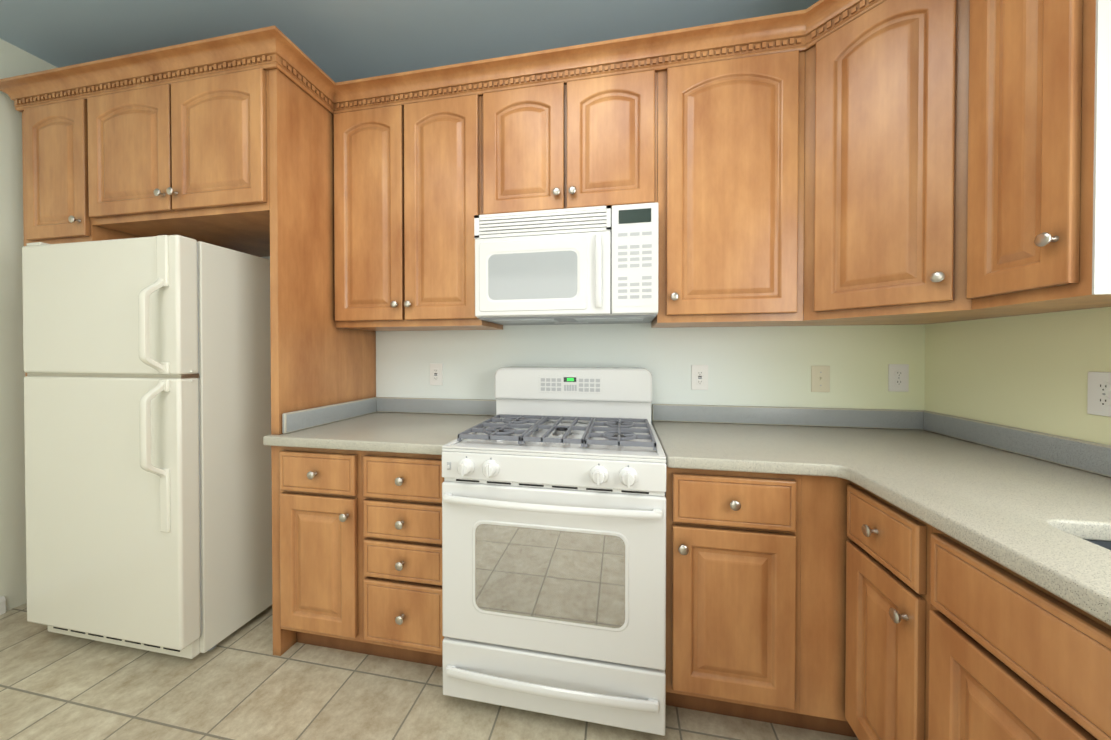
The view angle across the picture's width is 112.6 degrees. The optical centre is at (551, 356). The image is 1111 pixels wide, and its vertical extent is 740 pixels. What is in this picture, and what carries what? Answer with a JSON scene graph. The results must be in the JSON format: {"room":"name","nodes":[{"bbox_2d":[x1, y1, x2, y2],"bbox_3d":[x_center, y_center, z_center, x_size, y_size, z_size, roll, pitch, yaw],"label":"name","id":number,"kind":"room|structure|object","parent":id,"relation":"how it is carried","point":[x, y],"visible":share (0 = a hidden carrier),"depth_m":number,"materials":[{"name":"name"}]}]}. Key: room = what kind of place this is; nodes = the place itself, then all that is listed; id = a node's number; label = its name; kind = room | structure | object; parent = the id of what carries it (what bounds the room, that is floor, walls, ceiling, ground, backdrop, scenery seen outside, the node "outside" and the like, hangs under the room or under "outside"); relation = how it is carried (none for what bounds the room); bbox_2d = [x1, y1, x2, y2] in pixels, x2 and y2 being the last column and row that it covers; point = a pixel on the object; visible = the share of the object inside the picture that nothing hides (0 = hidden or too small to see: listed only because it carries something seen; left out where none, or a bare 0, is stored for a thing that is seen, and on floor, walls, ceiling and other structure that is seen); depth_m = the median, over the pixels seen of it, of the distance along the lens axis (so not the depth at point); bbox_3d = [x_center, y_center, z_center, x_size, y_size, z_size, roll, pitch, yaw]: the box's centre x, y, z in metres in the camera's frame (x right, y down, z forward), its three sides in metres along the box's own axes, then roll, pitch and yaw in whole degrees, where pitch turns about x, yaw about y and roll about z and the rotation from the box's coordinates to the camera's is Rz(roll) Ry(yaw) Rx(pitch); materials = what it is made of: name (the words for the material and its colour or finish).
{"room":"kitchen","nodes":[
{"label":"kitchen","id":0,"kind":"room"},
{"bbox_2d":[0,39,57,610],"bbox_3d":[-2.976,-0.131,0.246,0.100,2.750,4.400,0,1,11],"label":"wall","id":1,"kind":"structure","parent":0,"point":[15,61],"depth_m":1.80,"materials":[{"name":"white paint"}]},
{"bbox_2d":[0,596,5,614],"bbox_3d":[-2.974,1.206,-0.052,0.020,0.080,3.730,0,1,11],"label":"baseboard","id":2,"kind":"structure","parent":1,"relation":"attached to","point":[2,605],"depth_m":1.76,"materials":[{"name":"white"}]},
{"bbox_2d":[0,0,818,82],"bbox_3d":[-0.856,-1.553,-0.170,4.416,0.100,4.600,0,1,11],"label":"ceiling","id":3,"kind":"structure","parent":0,"point":[335,41],"depth_m":1.69,"materials":[{"name":"blue paint"}]},
{"bbox_2d":[0,603,858,739],"bbox_3d":[-0.856,1.297,-0.143,4.416,0.100,4.600,0,1,11],"label":"floor","id":4,"kind":"structure","parent":0,"point":[243,682],"depth_m":1.33,"materials":[{"name":"tile"}]},
{"bbox_2d":[22,111,29,376],"bbox_3d":[-2.456,0.006,2.077,0.040,2.440,0.609,0,1,11],"label":"surround","id":5,"kind":"object","parent":4,"relation":"on","point":[26,242],"depth_m":1.77,"materials":[{"name":"brown wood"}]},
{"bbox_2d":[22,235,271,658],"bbox_3d":[-1.767,0.372,1.813,0.834,1.714,0.789,0,1,11],"label":"refrigerator","id":6,"kind":"object","parent":4,"relation":"on","point":[147,429],"visible":0.96,"depth_m":1.50,"materials":[{"name":"white plastic"}]},
{"bbox_2d":[279,446,362,641],"bbox_3d":[-0.876,0.735,1.759,0.380,0.761,0.659,0,1,11],"label":"base cabinet","id":7,"kind":"object","parent":4,"relation":"on","point":[320,541],"visible":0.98,"depth_m":1.46,"materials":[{"name":"brown wood"}]},
{"bbox_2d":[263,397,495,454],"bbox_3d":[-0.710,0.292,1.729,0.793,0.123,0.647,0,1,11],"label":"countertop","id":8,"kind":"structure","parent":7,"relation":"on","point":[379,424],"depth_m":1.67,"materials":[{"name":"beige stone"}]},
{"bbox_2d":[269,68,375,655],"bbox_3d":[-1.078,0.009,1.815,0.038,2.440,0.609,0,1,11],"label":"surround panel","id":9,"kind":"object","parent":4,"relation":"on","point":[318,359],"visible":0.43,"depth_m":1.62,"materials":[{"name":"brown wood"}]},
{"bbox_2d":[362,451,443,654],"bbox_3d":[-0.506,0.736,1.688,0.374,0.761,0.659,0,1,11],"label":"base cabinet","id":10,"kind":"object","parent":4,"relation":"on","point":[401,550],"visible":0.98,"depth_m":1.40,"materials":[{"name":"brown wood"}]},
{"bbox_2d":[442,366,665,735],"bbox_3d":[0.043,0.643,1.520,0.752,1.178,0.734,0,1,11],"label":"gas range","id":11,"kind":"object","parent":4,"relation":"on","point":[553,544],"visible":1,"depth_m":1.23,"materials":[{"name":"white metal"}]},
{"bbox_2d":[296,631,856,737],"bbox_3d":[-0.115,1.180,1.013,2.154,0.113,1.810,0,1,11],"label":"toe kick","id":12,"kind":"object","parent":4,"relation":"on","point":[821,724],"visible":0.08,"depth_m":1.29,"materials":[{"name":"brown wood"}]},
{"bbox_2d":[665,464,800,713],"bbox_3d":[0.632,0.738,1.473,0.405,0.761,0.659,0,1,11],"label":"base cabinet","id":13,"kind":"object","parent":4,"relation":"on","point":[733,555],"visible":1,"depth_m":1.18,"materials":[{"name":"brown wood"}]},
{"bbox_2d":[652,404,834,476],"bbox_3d":[0.668,0.295,1.461,0.479,0.123,0.659,0,1,11],"label":"countertop","id":14,"kind":"structure","parent":13,"relation":"on","point":[759,439],"depth_m":1.41,"materials":[{"name":"beige stone"}]},
{"bbox_2d":[800,475,850,721],"bbox_3d":[1.201,0.738,1.390,0.744,0.761,0.609,0,1,11],"label":"base cabinet","id":15,"kind":"object","parent":4,"relation":"on","point":[824,537],"visible":0.15,"depth_m":1.15,"materials":[{"name":"brown wood"}]},
{"bbox_2d":[845,481,932,739],"bbox_3d":[1.158,0.743,0.933,0.659,0.761,0.304,0,1,11],"label":"base cabinet","id":16,"kind":"object","parent":4,"relation":"on","point":[888,567],"visible":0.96,"depth_m":0.95,"materials":[{"name":"brown wood"}]},
{"bbox_2d":[819,408,1074,440],"bbox_3d":[1.272,0.296,1.347,0.330,0.123,0.659,0,1,11],"label":"countertop","id":17,"kind":"structure","parent":16,"relation":"on","point":[915,421],"depth_m":1.52,"materials":[{"name":"grey stone"}]},
{"bbox_2d":[928,527,1110,739],"bbox_3d":[1.045,0.748,0.334,0.659,0.761,0.915,0,1,11],"label":"base cabinet","id":18,"kind":"object","parent":4,"relation":"on","point":[1013,655],"visible":0.88,"depth_m":0.65,"materials":[{"name":"brown wood"}]},
{"bbox_2d":[767,406,1110,625],"bbox_3d":[1.124,0.301,0.779,0.671,0.123,1.829,0,1,11],"label":"countertop","id":19,"kind":"structure","parent":18,"relation":"on","point":[1033,506],"depth_m":0.90,"materials":[{"name":"beige stone"}]},
{"bbox_2d":[1084,539,1110,549],"bbox_3d":[1.106,0.441,0.482,0.381,0.149,0.491,0,1,11],"label":"sink basin","id":20,"kind":"object","parent":19,"relation":"in","point":[1106,544],"depth_m":0.73,"materials":[{"name":"silver metal"}]},
{"bbox_2d":[261,256,924,423],"bbox_3d":[-0.437,-0.148,2.054,4.416,2.750,0.100,0,1,11],"label":"wall","id":21,"kind":"structure","parent":0,"point":[761,366],"depth_m":1.79,"materials":[{"name":"paint"}]},
{"bbox_2d":[24,99,138,243],"bbox_3d":[-2.245,-0.869,2.003,0.398,0.688,0.659,0,1,11],"label":"upper cabinet","id":22,"kind":"object","parent":21,"relation":"attached to","point":[56,172],"visible":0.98,"depth_m":1.71,"materials":[{"name":"brown wood"}]},
{"bbox_2d":[87,68,269,256],"bbox_3d":[-1.575,-0.908,1.876,0.963,0.608,0.659,0,1,11],"label":"upper cabinet","id":23,"kind":"object","parent":21,"relation":"attached to","point":[189,158],"visible":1,"depth_m":1.59,"materials":[{"name":"brown wood"}]},
{"bbox_2d":[0,0,885,114],"bbox_3d":[-0.526,-1.218,1.506,4.245,0.100,0.683,0,1,15],"label":"crown molding","id":24,"kind":"structure","parent":23,"relation":"attached to","point":[269,47],"depth_m":1.55,"materials":[{"name":"brown wood"}]},
{"bbox_2d":[334,94,502,330],"bbox_3d":[-0.663,-0.678,1.860,0.757,1.068,0.354,0,1,11],"label":"upper cabinet","id":25,"kind":"object","parent":21,"relation":"attached to","point":[407,192],"visible":0.98,"depth_m":1.71,"materials":[{"name":"brown wood"}]},
{"bbox_2d":[430,364,442,384],"bbox_3d":[-0.636,0.097,2.038,0.076,0.120,0.009,0,1,11],"label":"outlet","id":26,"kind":"object","parent":21,"relation":"attached to","point":[436,374],"visible":1,"depth_m":2.04,"materials":[{"name":"white plastic"}]},
{"bbox_2d":[482,70,657,214],"bbox_3d":[0.084,-0.906,1.716,0.760,0.608,0.354,0,1,11],"label":"upper cabinet","id":27,"kind":"object","parent":21,"relation":"attached to","point":[592,142],"visible":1,"depth_m":1.57,"materials":[{"name":"brown wood"}]},
{"bbox_2d":[474,202,658,324],"bbox_3d":[0.077,-0.380,1.687,0.754,0.440,0.422,0,1,11],"label":"microwave","id":28,"kind":"object","parent":27,"relation":"attached to","point":[591,265],"visible":1,"depth_m":1.50,"materials":[{"name":"white plastic"}]},
{"bbox_2d":[691,365,707,389],"bbox_3d":[0.712,0.099,1.782,0.076,0.120,0.009,0,1,11],"label":"outlet","id":29,"kind":"object","parent":21,"relation":"attached to","point":[699,377],"visible":1,"depth_m":1.78,"materials":[{"name":"white plastic"}]},
{"bbox_2d":[652,50,804,327],"bbox_3d":[0.725,-0.675,1.597,0.543,1.068,0.354,0,1,11],"label":"upper cabinet","id":30,"kind":"object","parent":21,"relation":"attached to","point":[730,163],"visible":0.98,"depth_m":1.45,"materials":[{"name":"brown wood"}]},
{"bbox_2d":[811,366,829,391],"bbox_3d":[1.223,0.100,1.682,0.076,0.120,0.015,0,1,11],"label":"toggle light switch","id":31,"kind":"object","parent":21,"relation":"attached to","point":[820,378],"visible":1,"depth_m":1.69,"materials":[{"name":"beige plastic"}]},
{"bbox_2d":[888,364,908,391],"bbox_3d":[1.525,0.092,1.629,0.076,0.120,0.007,0,1,11],"label":"duplex electrical outlet","id":32,"kind":"object","parent":21,"relation":"attached to","point":[898,377],"visible":1,"depth_m":1.63,"materials":[{"name":"white plastic"}]},
{"bbox_2d":[776,0,1101,325],"bbox_3d":[1.268,-0.673,1.364,0.608,1.068,0.608,0,1,11],"label":"upper cabinet","id":33,"kind":"object","parent":21,"relation":"attached to","point":[886,158],"visible":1,"depth_m":1.21,"materials":[{"name":"brown wood"}]},
{"bbox_2d":[924,307,1110,444],"bbox_3d":[1.264,-0.124,-0.559,0.100,2.750,4.400,0,1,11],"label":"wall","id":34,"kind":"structure","parent":0,"point":[1029,372],"depth_m":1.21,"materials":[{"name":"beige paint"}]},
{"bbox_2d":[966,0,1110,309],"bbox_3d":[1.310,-0.669,0.902,0.354,1.068,0.282,0,1,11],"label":"upper cabinet","id":35,"kind":"object","parent":34,"relation":"attached to","point":[1039,177],"visible":1,"depth_m":0.89,"materials":[{"name":"brown wood"}]},
{"bbox_2d":[1087,371,1110,416],"bbox_3d":[1.502,0.102,0.986,0.007,0.120,0.122,0,1,11],"label":"duplex electrical outlet","id":36,"kind":"object","parent":34,"relation":"attached to","point":[1099,394],"visible":1,"depth_m":1.02,"materials":[{"name":"white plastic"}]}
]}

